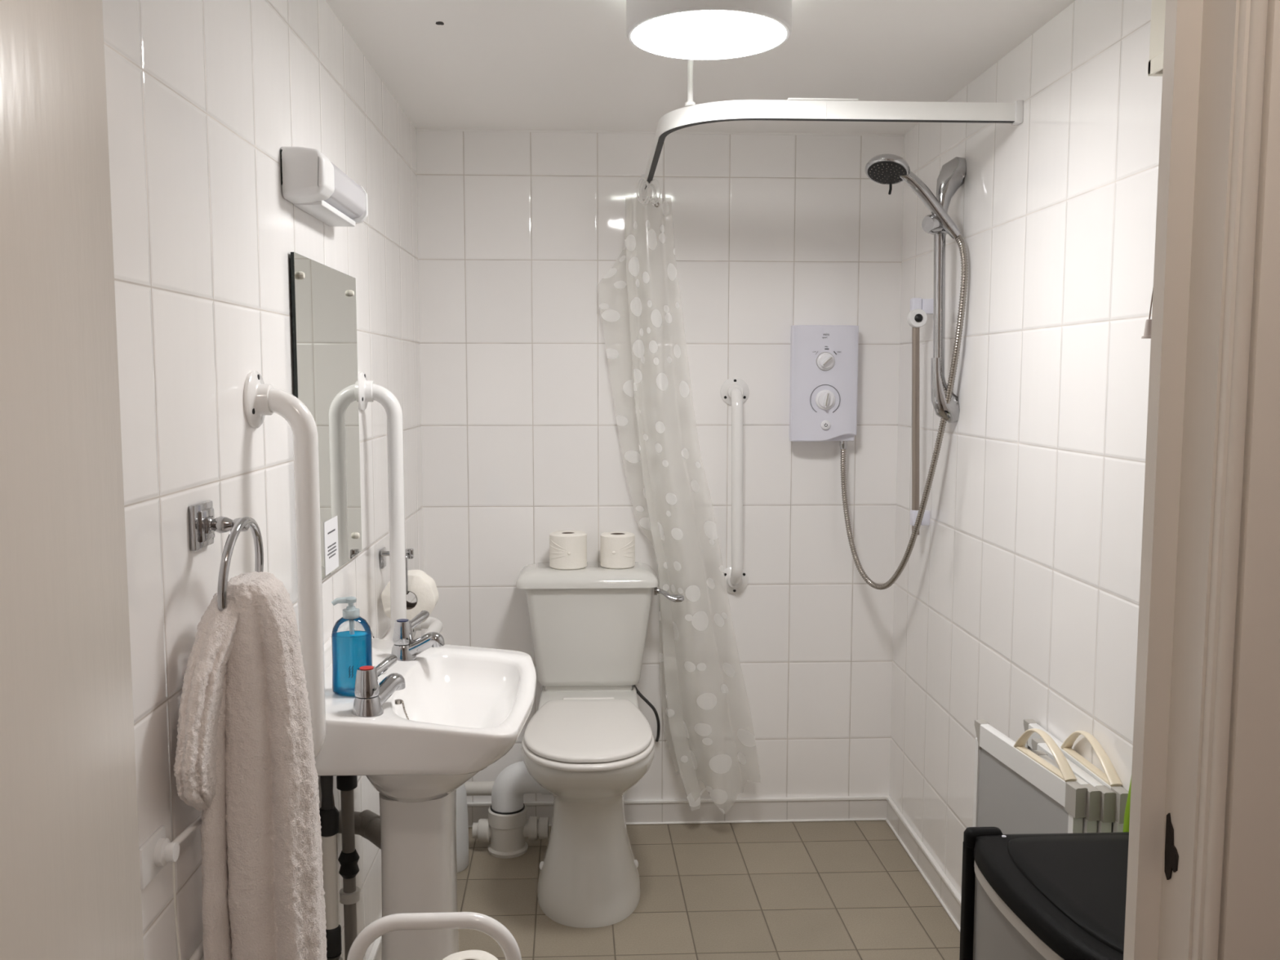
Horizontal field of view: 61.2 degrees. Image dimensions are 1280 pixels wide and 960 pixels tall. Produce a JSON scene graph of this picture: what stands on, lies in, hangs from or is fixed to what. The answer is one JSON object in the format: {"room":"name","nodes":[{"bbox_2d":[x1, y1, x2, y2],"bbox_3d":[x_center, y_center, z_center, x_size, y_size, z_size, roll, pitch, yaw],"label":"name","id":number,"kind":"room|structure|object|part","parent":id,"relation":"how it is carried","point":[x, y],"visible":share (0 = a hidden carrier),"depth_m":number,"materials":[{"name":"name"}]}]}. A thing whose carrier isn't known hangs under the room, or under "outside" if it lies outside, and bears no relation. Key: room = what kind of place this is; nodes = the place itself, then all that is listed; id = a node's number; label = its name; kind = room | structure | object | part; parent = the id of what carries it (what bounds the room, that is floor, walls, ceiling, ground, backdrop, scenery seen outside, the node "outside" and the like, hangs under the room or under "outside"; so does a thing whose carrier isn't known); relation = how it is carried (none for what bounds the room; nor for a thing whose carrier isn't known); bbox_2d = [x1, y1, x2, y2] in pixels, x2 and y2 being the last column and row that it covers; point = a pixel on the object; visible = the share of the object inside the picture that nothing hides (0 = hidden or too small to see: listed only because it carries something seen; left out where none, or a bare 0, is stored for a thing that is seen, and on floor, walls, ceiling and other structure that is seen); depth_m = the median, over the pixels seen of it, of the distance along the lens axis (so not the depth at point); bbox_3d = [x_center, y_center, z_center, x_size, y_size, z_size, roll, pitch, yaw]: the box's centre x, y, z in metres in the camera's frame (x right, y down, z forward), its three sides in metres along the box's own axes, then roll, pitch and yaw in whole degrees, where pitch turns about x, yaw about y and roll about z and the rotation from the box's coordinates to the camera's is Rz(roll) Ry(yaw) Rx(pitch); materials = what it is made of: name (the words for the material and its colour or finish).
{"room":"accessible bathroom","nodes":[
{"label":"accessible bathroom","id":0,"kind":"room"},
{"bbox_2d":[102,0,424,959],"bbox_3d":[-0.662,0.143,2.061,0.100,2.151,2.532,0,5,-3],"label":"wall","id":1,"kind":"structure","parent":0,"point":[204,98],"depth_m":1.54,"materials":[{"name":"white tile"}]},
{"bbox_2d":[139,813,204,959],"bbox_3d":[-0.567,0.562,1.425,0.031,0.314,0.420,0,5,-3],"label":"wall rail","id":2,"kind":"object","parent":1,"relation":"attached to","point":[157,851],"visible":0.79,"depth_m":1.28,"materials":[{"name":"white plastic"}]},
{"bbox_3d":[-0.555,0.589,1.309,0.018,0.282,0.030,0,5,-3],"label":"cord","id":3,"kind":"part","parent":2,"relation":"part of","materials":[{"name":"white plastic"}]},
{"bbox_2d":[188,499,263,611],"bbox_3d":[-0.551,0.120,1.434,0.068,0.181,0.162,0,5,-3],"label":"towel ring","id":4,"kind":"object","parent":1,"relation":"attached to","point":[203,525],"visible":0.75,"depth_m":1.41,"materials":[{"name":"silver metal"}]},
{"bbox_3d":[-0.543,0.059,1.432,0.051,0.023,0.023,0,5,-3],"label":"post","id":5,"kind":"part","parent":4,"relation":"part of","materials":[{"name":"silver metal"}]},
{"bbox_2d":[173,571,327,959],"bbox_3d":[-0.509,0.449,1.401,0.135,0.639,0.245,2,6,21],"label":"hand towel","id":6,"kind":"object","parent":1,"relation":"attached to","point":[244,758],"visible":0.99,"depth_m":1.38,"materials":[{"name":"white fabric"}]},
{"bbox_2d":[243,370,325,759],"bbox_3d":[-0.547,0.164,1.692,0.098,0.666,0.088,0,5,-3],"label":"grab rail","id":7,"kind":"object","parent":1,"relation":"attached to","point":[260,399],"visible":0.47,"depth_m":1.67,"materials":[{"name":"white"}]},
{"bbox_2d":[280,146,368,226],"bbox_3d":[-0.575,-0.535,1.999,0.073,0.088,0.363,0,5,-3],"label":"light","id":8,"kind":"object","parent":1,"relation":"attached to","point":[313,184],"visible":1,"depth_m":1.87,"materials":[{"name":"white plastic"}]},
{"bbox_3d":[-0.610,-0.542,1.996,0.004,0.059,0.361,0,5,-3],"label":"plate","id":9,"kind":"part","parent":8,"relation":"part of","materials":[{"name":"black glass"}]},
{"bbox_2d":[293,200,355,226],"bbox_3d":[-0.587,-0.498,2.025,0.051,0.011,0.270,0,5,-3],"label":"diffuser","id":10,"kind":"object","parent":8,"relation":"on","point":[332,213],"depth_m":2.02,"materials":[{"name":"white plastic"}]},
{"bbox_2d":[323,161,365,218],"bbox_3d":[-0.576,-0.542,2.022,0.069,0.075,0.270,0,5,-3],"label":"diffuser","id":11,"kind":"object","parent":8,"relation":"attached to","point":[346,199],"depth_m":2.01,"materials":[{"name":"grey plastic"}]},
{"bbox_2d":[290,252,361,580],"bbox_3d":[-0.605,-0.118,2.132,0.015,0.597,0.488,0,5,-3],"label":"mirror","id":12,"kind":"object","parent":1,"relation":"attached to","point":[323,297],"visible":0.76,"depth_m":2.13,"materials":[{"name":"silver glass"}]},
{"bbox_2d":[324,515,338,575],"bbox_3d":[-0.604,0.128,2.120,0.001,0.103,0.108,0,5,-3],"label":"card","id":13,"kind":"object","parent":12,"relation":"attached to","point":[331,526],"visible":1,"depth_m":2.12,"materials":[{"name":"white paper"}]},
{"bbox_2d":[337,809,381,849],"bbox_3d":[-0.514,0.729,2.187,0.238,0.094,0.075,3,6,28],"label":"pipe","id":14,"kind":"object","parent":1,"relation":"attached to","point":[366,823],"visible":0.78,"depth_m":2.20,"materials":[{"name":"grey"}]},
{"bbox_2d":[367,936,381,959],"bbox_3d":[-0.605,1.175,2.153,0.016,0.078,2.518,0,5,-3],"label":"baseboard","id":15,"kind":"structure","parent":1,"relation":"attached to","point":[375,953],"depth_m":2.55,"materials":[{"name":"white tile"}]},
{"bbox_2d":[357,371,406,639],"bbox_3d":[-0.584,0.094,2.471,0.093,0.680,0.088,0,5,-3],"label":"grab rail","id":16,"kind":"object","parent":1,"relation":"attached to","point":[368,391],"visible":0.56,"depth_m":2.45,"materials":[{"name":"white"}]},
{"bbox_2d":[379,546,413,594],"bbox_3d":[-0.595,0.220,2.655,0.086,0.108,0.106,0,5,-3],"label":"toilet roll holder","id":17,"kind":"object","parent":1,"relation":"attached to","point":[409,552],"visible":0.67,"depth_m":2.63,"materials":[{"name":"silver metal"}]},
{"bbox_3d":[-0.592,0.179,2.639,0.080,0.024,0.026,0,5,-3],"label":"arm","id":18,"kind":"part","parent":17,"relation":"part of","materials":[{"name":"silver metal"}]},
{"bbox_2d":[381,569,438,622],"bbox_3d":[-0.566,0.290,2.667,0.134,0.132,0.105,0,5,-3],"label":"toilet roll","id":19,"kind":"object","parent":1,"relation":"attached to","point":[421,584],"visible":0.57,"depth_m":2.62,"materials":[{"name":"white paper"}]},
{"bbox_2d":[412,616,443,637],"bbox_3d":[-0.595,0.439,2.804,0.098,0.088,0.718,0,5,-3],"label":"grab rail","id":20,"kind":"object","parent":1,"relation":"attached to","point":[432,624],"visible":0.23,"depth_m":3.07,"materials":[{"name":"white plastic"}]},
{"bbox_2d":[464,781,494,795],"bbox_3d":[-0.539,0.949,3.327,0.240,0.042,0.042,0,5,-3],"label":"pipe","id":21,"kind":"object","parent":1,"relation":"attached to","point":[473,788],"visible":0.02,"depth_m":3.31,"materials":[{"name":"white plastic"}]},
{"bbox_2d":[415,130,904,802],"bbox_3d":[0.065,0.018,3.405,1.673,2.151,0.100,0,5,-3],"label":"wall","id":22,"kind":"structure","parent":0,"point":[519,233],"depth_m":3.33,"materials":[{"name":"white tile"}]},
{"bbox_2d":[415,128,905,136],"bbox_3d":[0.068,-1.045,3.253,1.473,0.006,0.004,0,5,-3],"label":"trim","id":23,"kind":"structure","parent":22,"relation":"attached to","point":[422,130],"depth_m":3.25,"materials":[{"name":"white"}]},
{"bbox_2d":[466,795,889,827],"bbox_3d":[0.067,1.056,3.443,1.473,0.078,0.016,0,5,-3],"label":"baseboard","id":24,"kind":"structure","parent":22,"relation":"attached to","point":[834,808],"depth_m":3.45,"materials":[{"name":"white plastic"}]},
{"bbox_2d":[720,377,749,593],"bbox_3d":[0.295,0.023,3.324,0.092,0.674,0.082,0,5,-3],"label":"grab rail","id":25,"kind":"object","parent":22,"relation":"attached to","point":[735,391],"visible":1,"depth_m":3.30,"materials":[{"name":"white"}]},
{"bbox_2d":[789,324,858,448],"bbox_3d":[0.559,-0.280,3.289,0.202,0.374,0.118,0,5,-3],"label":"shower","id":26,"kind":"object","parent":22,"relation":"attached to","point":[823,404],"visible":1,"depth_m":3.26,"materials":[{"name":"white plastic"}]},
{"bbox_2d":[325,0,1075,133],"bbox_3d":[0.124,-0.980,1.991,1.673,0.100,2.732,0,5,-3],"label":"ceiling","id":27,"kind":"structure","parent":0,"point":[491,64],"depth_m":2.54,"materials":[{"name":"paint"}]},
{"bbox_2d":[626,0,791,60],"bbox_3d":[0.129,-0.881,2.035,0.310,0.105,0.310,0,5,-3],"label":"ceiling light","id":28,"kind":"object","parent":27,"relation":"attached to","point":[682,29],"visible":1,"depth_m":1.98,"materials":[{"name":"white plastic"}]},
{"bbox_2d":[457,820,959,959],"bbox_3d":[0.120,1.256,2.250,1.673,0.100,2.632,0,5,-3],"label":"floor","id":29,"kind":"structure","parent":0,"point":[819,890],"depth_m":2.93,"materials":[{"name":"tile"}]},
{"bbox_2d":[319,775,342,959],"bbox_3d":[-0.574,0.851,2.009,0.044,0.752,0.044,3,6,33],"label":"supply pipe","id":30,"kind":"object","parent":29,"relation":"on","point":[329,814],"visible":0.78,"depth_m":1.99,"materials":[{"name":"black plastic"}]},
{"bbox_2d":[336,775,359,959],"bbox_3d":[-0.584,0.835,2.178,0.042,0.752,0.042,4,6,33],"label":"supply pipe","id":31,"kind":"object","parent":29,"relation":"on","point":[349,895],"visible":0.68,"depth_m":2.16,"materials":[{"name":"grey metal"}]},
{"bbox_2d":[314,610,536,959],"bbox_3d":[-0.403,0.753,2.070,0.412,0.934,0.565,0,5,-3],"label":"washbasin","id":32,"kind":"object","parent":29,"relation":"on","point":[428,714],"visible":0.95,"depth_m":1.99,"materials":[{"name":"white ceramic"}]},
{"bbox_2d":[331,596,372,695],"bbox_3d":[-0.508,0.290,1.907,0.071,0.171,0.057,0,5,-3],"label":"soap bottle","id":33,"kind":"object","parent":32,"relation":"on","point":[350,613],"visible":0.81,"depth_m":1.91,"materials":[{"name":"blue plastic"}]},
{"bbox_2d":[351,653,405,717],"bbox_3d":[-0.445,0.349,1.839,0.080,0.085,0.101,0,5,-3],"label":"tap","id":34,"kind":"object","parent":32,"relation":"on","point":[371,699],"depth_m":1.81,"materials":[{"name":"silver metal"}]},
{"bbox_3d":[-0.385,0.432,1.930,0.021,0.109,0.125,4,7,35],"label":"plug chain","id":35,"kind":"part","parent":32,"relation":"part of","materials":[{"name":"silver metal"}]},
{"bbox_2d":[391,610,444,661],"bbox_3d":[-0.448,0.315,2.195,0.110,0.085,0.100,0,5,-3],"label":"tap","id":36,"kind":"object","parent":32,"relation":"on","point":[406,649],"depth_m":2.16,"materials":[{"name":"silver metal"}]},
{"bbox_2d":[314,620,536,802],"bbox_3d":[-0.403,0.450,2.042,0.412,0.263,0.565,0,5,-3],"label":"basin","id":37,"kind":"object","parent":32,"relation":"in","point":[419,728],"depth_m":1.92,"materials":[{"name":"white ceramic"}]},
{"bbox_2d":[346,911,521,959],"bbox_3d":[-0.306,0.952,1.633,0.277,0.621,0.100,0,5,-3],"label":"grab bar","id":38,"kind":"object","parent":29,"relation":"on","point":[486,924],"visible":1,"depth_m":1.60,"materials":[{"name":"white"}]},
{"bbox_2d":[442,950,498,959],"bbox_3d":[-0.256,0.787,1.620,0.096,0.128,0.096,0,5,-3],"label":"toilet roll","id":39,"kind":"object","parent":38,"relation":"on","point":[468,954],"visible":1,"depth_m":1.64,"materials":[{"name":"white paper"}]},
{"bbox_2d":[456,783,468,872],"bbox_3d":[-0.550,0.923,3.123,0.106,0.400,0.106,0,5,-3],"label":"toilet brush holder","id":40,"kind":"object","parent":29,"relation":"on","point":[462,823],"visible":0.2,"depth_m":3.10,"materials":[{"name":"white plastic"}]},
{"bbox_2d":[471,760,551,858],"bbox_3d":[-0.376,0.968,3.237,0.253,0.290,0.120,1,5,6],"label":"pipe","id":41,"kind":"object","parent":29,"relation":"on","point":[507,826],"visible":0.94,"depth_m":3.20,"materials":[{"name":"white plastic"}]},
{"bbox_2d":[515,561,684,928],"bbox_3d":[-0.107,0.711,3.005,0.495,0.845,0.804,0,5,-3],"label":"toilet","id":42,"kind":"object","parent":29,"relation":"on","point":[588,740],"visible":1,"depth_m":2.90,"materials":[{"name":"white ceramic"}]},
{"bbox_2d":[549,530,586,569],"bbox_3d":[-0.216,0.210,3.258,0.112,0.105,0.116,0,5,-3],"label":"toilet roll","id":43,"kind":"object","parent":42,"relation":"on","point":[567,548],"visible":1,"depth_m":3.21,"materials":[{"name":"white paper"}]},
{"bbox_3d":[-0.159,0.286,3.264,0.418,0.046,0.206,0,5,-3],"label":"cistern lid","id":44,"kind":"part","parent":42,"relation":"part of","materials":[{"name":"white ceramic"}]},
{"bbox_3d":[-0.136,0.671,2.850,0.342,0.016,0.505,0,5,-3],"label":"seat","id":45,"kind":"part","parent":42,"relation":"part of","materials":[{"name":"white plastic"}]},
{"bbox_3d":[-0.136,0.653,2.851,0.332,0.016,0.488,0,5,-3],"label":"lid","id":46,"kind":"part","parent":42,"relation":"part of","materials":[{"name":"white plastic"}]},
{"bbox_2d":[600,531,635,568],"bbox_3d":[-0.067,0.211,3.270,0.105,0.101,0.107,0,5,-3],"label":"toilet roll","id":47,"kind":"object","parent":42,"relation":"on","point":[617,548],"visible":1,"depth_m":3.23,"materials":[{"name":"white paper"}]},
{"bbox_2d":[633,684,660,742],"bbox_3d":[0.033,0.722,3.352,0.054,0.227,0.139,4,7,37],"label":"hose","id":48,"kind":"object","parent":42,"relation":"attached to","point":[638,692],"visible":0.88,"depth_m":3.33,"materials":[{"name":"grey"}]},
{"bbox_3d":[0.085,0.340,3.209,0.095,0.042,0.035,1,5,11],"label":"flush lever","id":49,"kind":"part","parent":42,"relation":"part of","materials":[{"name":"silver metal"}]},
{"bbox_2d":[959,826,1128,959],"bbox_3d":[0.702,0.925,1.547,0.347,0.692,0.495,0,5,-3],"label":"waste bin","id":50,"kind":"object","parent":29,"relation":"on","point":[1030,896],"visible":0.56,"depth_m":1.58,"materials":[{"name":"black plastic"}]},
{"bbox_3d":[0.535,0.917,1.772,0.027,0.665,0.028,0,5,-3],"label":"corner post","id":51,"kind":"part","parent":50,"relation":"part of","materials":[{"name":"black plastic"}]},
{"bbox_3d":[0.702,0.585,1.519,0.274,0.010,0.401,0,5,-3],"label":"lid","id":52,"kind":"part","parent":50,"relation":"part of","materials":[{"name":"black plastic"}]},
{"bbox_2d":[972,719,1128,834],"bbox_3d":[0.794,0.843,2.148,0.132,0.736,0.425,0,5,-3],"label":"folding screen","id":53,"kind":"object","parent":29,"relation":"on","point":[1037,783],"visible":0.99,"depth_m":2.09,"materials":[{"name":"grey plastic"}]},
{"bbox_3d":[0.760,0.878,2.167,0.011,0.610,0.368,-1,5,-9],"label":"panel","id":54,"kind":"part","parent":53,"relation":"part of","materials":[{"name":"grey plastic"}]},
{"bbox_3d":[0.760,0.558,2.138,0.021,0.048,0.339,-1,5,-9],"label":"rail","id":55,"kind":"part","parent":53,"relation":"part of","materials":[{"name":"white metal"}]},
{"bbox_3d":[0.771,0.512,2.064,0.024,0.061,0.197,-1,5,-9],"label":"handle","id":56,"kind":"part","parent":53,"relation":"part of","materials":[{"name":"beige plastic"}]},
{"bbox_3d":[0.799,0.570,2.044,0.021,0.048,0.159,-1,5,-8],"label":"rail","id":57,"kind":"part","parent":53,"relation":"part of","materials":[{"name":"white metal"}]},
{"bbox_3d":[0.847,0.559,2.125,0.024,0.048,0.363,0,5,-3],"label":"rail","id":58,"kind":"part","parent":53,"relation":"part of","materials":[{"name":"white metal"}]},
{"bbox_3d":[0.824,0.567,2.076,0.030,0.048,0.237,0,5,-3],"label":"rail","id":59,"kind":"part","parent":53,"relation":"part of","materials":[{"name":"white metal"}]},
{"bbox_3d":[0.847,0.879,2.154,0.010,0.611,0.393,0,5,-3],"label":"panel","id":60,"kind":"part","parent":53,"relation":"part of","materials":[{"name":"grey plastic"}]},
{"bbox_3d":[0.851,0.513,2.046,0.022,0.061,0.210,0,5,-3],"label":"handle","id":61,"kind":"part","parent":53,"relation":"part of","materials":[{"name":"beige plastic"}]},
{"bbox_2d":[889,0,1162,896],"bbox_3d":[0.909,0.138,2.130,0.100,2.151,2.532,0,5,-3],"label":"wall","id":62,"kind":"structure","parent":0,"point":[1018,600],"depth_m":2.33,"materials":[{"name":"white tile"}]},
{"bbox_2d":[641,59,1023,191],"bbox_3d":[0.243,-0.902,2.648,0.544,0.177,1.220,-5,7,-43],"label":"rail","id":63,"kind":"object","parent":62,"relation":"attached to","point":[840,109],"visible":0.88,"depth_m":2.38,"materials":[{"name":"white metal"}]},
{"bbox_2d":[599,177,755,813],"bbox_3d":[0.119,0.077,3.252,0.489,1.902,0.167,0,5,-3],"label":"shower curtain","id":64,"kind":"object","parent":63,"relation":"hanging from","point":[656,492],"visible":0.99,"depth_m":3.27,"materials":[{"name":"plastic"}]},
{"bbox_3d":[0.113,-0.902,2.412,0.032,0.134,0.032,0,5,-3],"label":"ceiling rod","id":65,"kind":"part","parent":63,"relation":"part of","materials":[{"name":"white metal"}]},
{"bbox_2d":[906,297,933,534],"bbox_3d":[0.780,-0.174,3.026,0.077,0.662,0.045,0,5,-3],"label":"slide rail","id":66,"kind":"object","parent":62,"relation":"attached to","point":[917,317],"visible":0.84,"depth_m":3.02,"materials":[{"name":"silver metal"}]},
{"bbox_3d":[0.768,-0.446,2.981,0.023,0.023,0.007,0,5,-3],"label":"slider knob","id":67,"kind":"part","parent":66,"relation":"part of","materials":[{"name":"black plastic"}]},
{"bbox_2d":[885,796,961,931],"bbox_3d":[0.851,1.171,2.217,0.016,0.078,2.518,0,5,-3],"label":"baseboard","id":68,"kind":"structure","parent":62,"relation":"attached to","point":[937,880],"depth_m":3.07,"materials":[{"name":"white plastic"}]},
{"bbox_2d":[921,156,966,422],"bbox_3d":[0.775,-0.486,2.787,0.124,0.680,0.068,-2,6,-22],"label":"riser rail","id":69,"kind":"object","parent":62,"relation":"attached to","point":[950,178],"visible":0.84,"depth_m":2.78,"materials":[{"name":"silver metal"}]},
{"bbox_2d":[864,154,960,239],"bbox_3d":[0.689,-0.710,2.721,0.248,0.200,0.106,0,5,-3],"label":"handset","id":70,"kind":"object","parent":69,"relation":"attached to","point":[883,169],"visible":1,"depth_m":2.71,"materials":[{"name":"silver metal"}]},
{"bbox_2d":[840,235,968,590],"bbox_3d":[0.731,-0.155,3.035,0.047,0.981,0.611,-2,6,-19],"label":"shower hose","id":71,"kind":"object","parent":70,"relation":"attached to","point":[959,240],"visible":1,"depth_m":2.90,"materials":[{"name":"silver metal"}]},
{"bbox_3d":[0.730,-0.698,2.728,0.165,0.175,0.035,0,5,-3],"label":"handle","id":72,"kind":"part","parent":70,"relation":"part of","materials":[{"name":"silver metal"}]},
{"bbox_2d":[1147,0,1165,76],"bbox_3d":[0.861,-0.748,1.629,0.034,0.192,0.303,0,5,-3],"label":"wall heater","id":73,"kind":"object","parent":62,"relation":"attached to","point":[1155,68],"visible":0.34,"depth_m":1.76,"materials":[{"name":"beige plastic"}]},
{"bbox_2d":[1141,287,1153,338],"bbox_3d":[0.826,-0.457,1.718,0.022,0.459,0.041,-2,6,-22],"label":"pull cord","id":74,"kind":"object","parent":73,"relation":"hanging from","point":[1147,334],"visible":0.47,"depth_m":1.74,"materials":[{"name":"white plastic"}]},
{"bbox_3d":[0.831,-0.471,1.714,0.004,0.429,0.033,-4,7,-40],"label":"cord","id":75,"kind":"part","parent":74,"relation":"part of","materials":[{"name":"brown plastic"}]},
{"bbox_2d":[1123,777,1131,831],"bbox_3d":[0.846,0.834,1.889,0.042,0.790,0.025,0,5,-3],"label":"handle","id":76,"kind":"object","parent":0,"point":[1126,815],"visible":0.09,"depth_m":1.86,"materials":[{"name":"green plastic"}]},
{"bbox_3d":[0.016,0.137,0.790,2.000,2.400,0.055,0,5,-3],"label":"wall","id":77,"kind":"structure","parent":0,"visible":0},
{"bbox_2d":[0,0,144,959],"bbox_3d":[-0.356,0.366,0.435,0.089,1.990,0.770,0,5,-3],"label":"door","id":78,"kind":"structure","parent":77,"relation":"in","point":[70,886],"depth_m":0.69,"materials":[{"name":"white paint"}]},
{"bbox_2d":[1123,0,1279,959],"bbox_3d":[0.431,0.326,0.815,0.093,2.020,0.077,0,5,-3],"label":"trim","id":79,"kind":"structure","parent":77,"relation":"attached to","point":[1206,752],"depth_m":0.78,"materials":[{"name":"white paint"}]},
{"bbox_2d":[1164,813,1178,879],"bbox_3d":[0.406,0.279,0.819,0.007,0.052,0.018,0,5,-3],"label":"strike recess","id":80,"kind":"object","parent":79,"relation":"in","point":[1171,856],"visible":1,"depth_m":0.82,"materials":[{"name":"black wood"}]}
]}

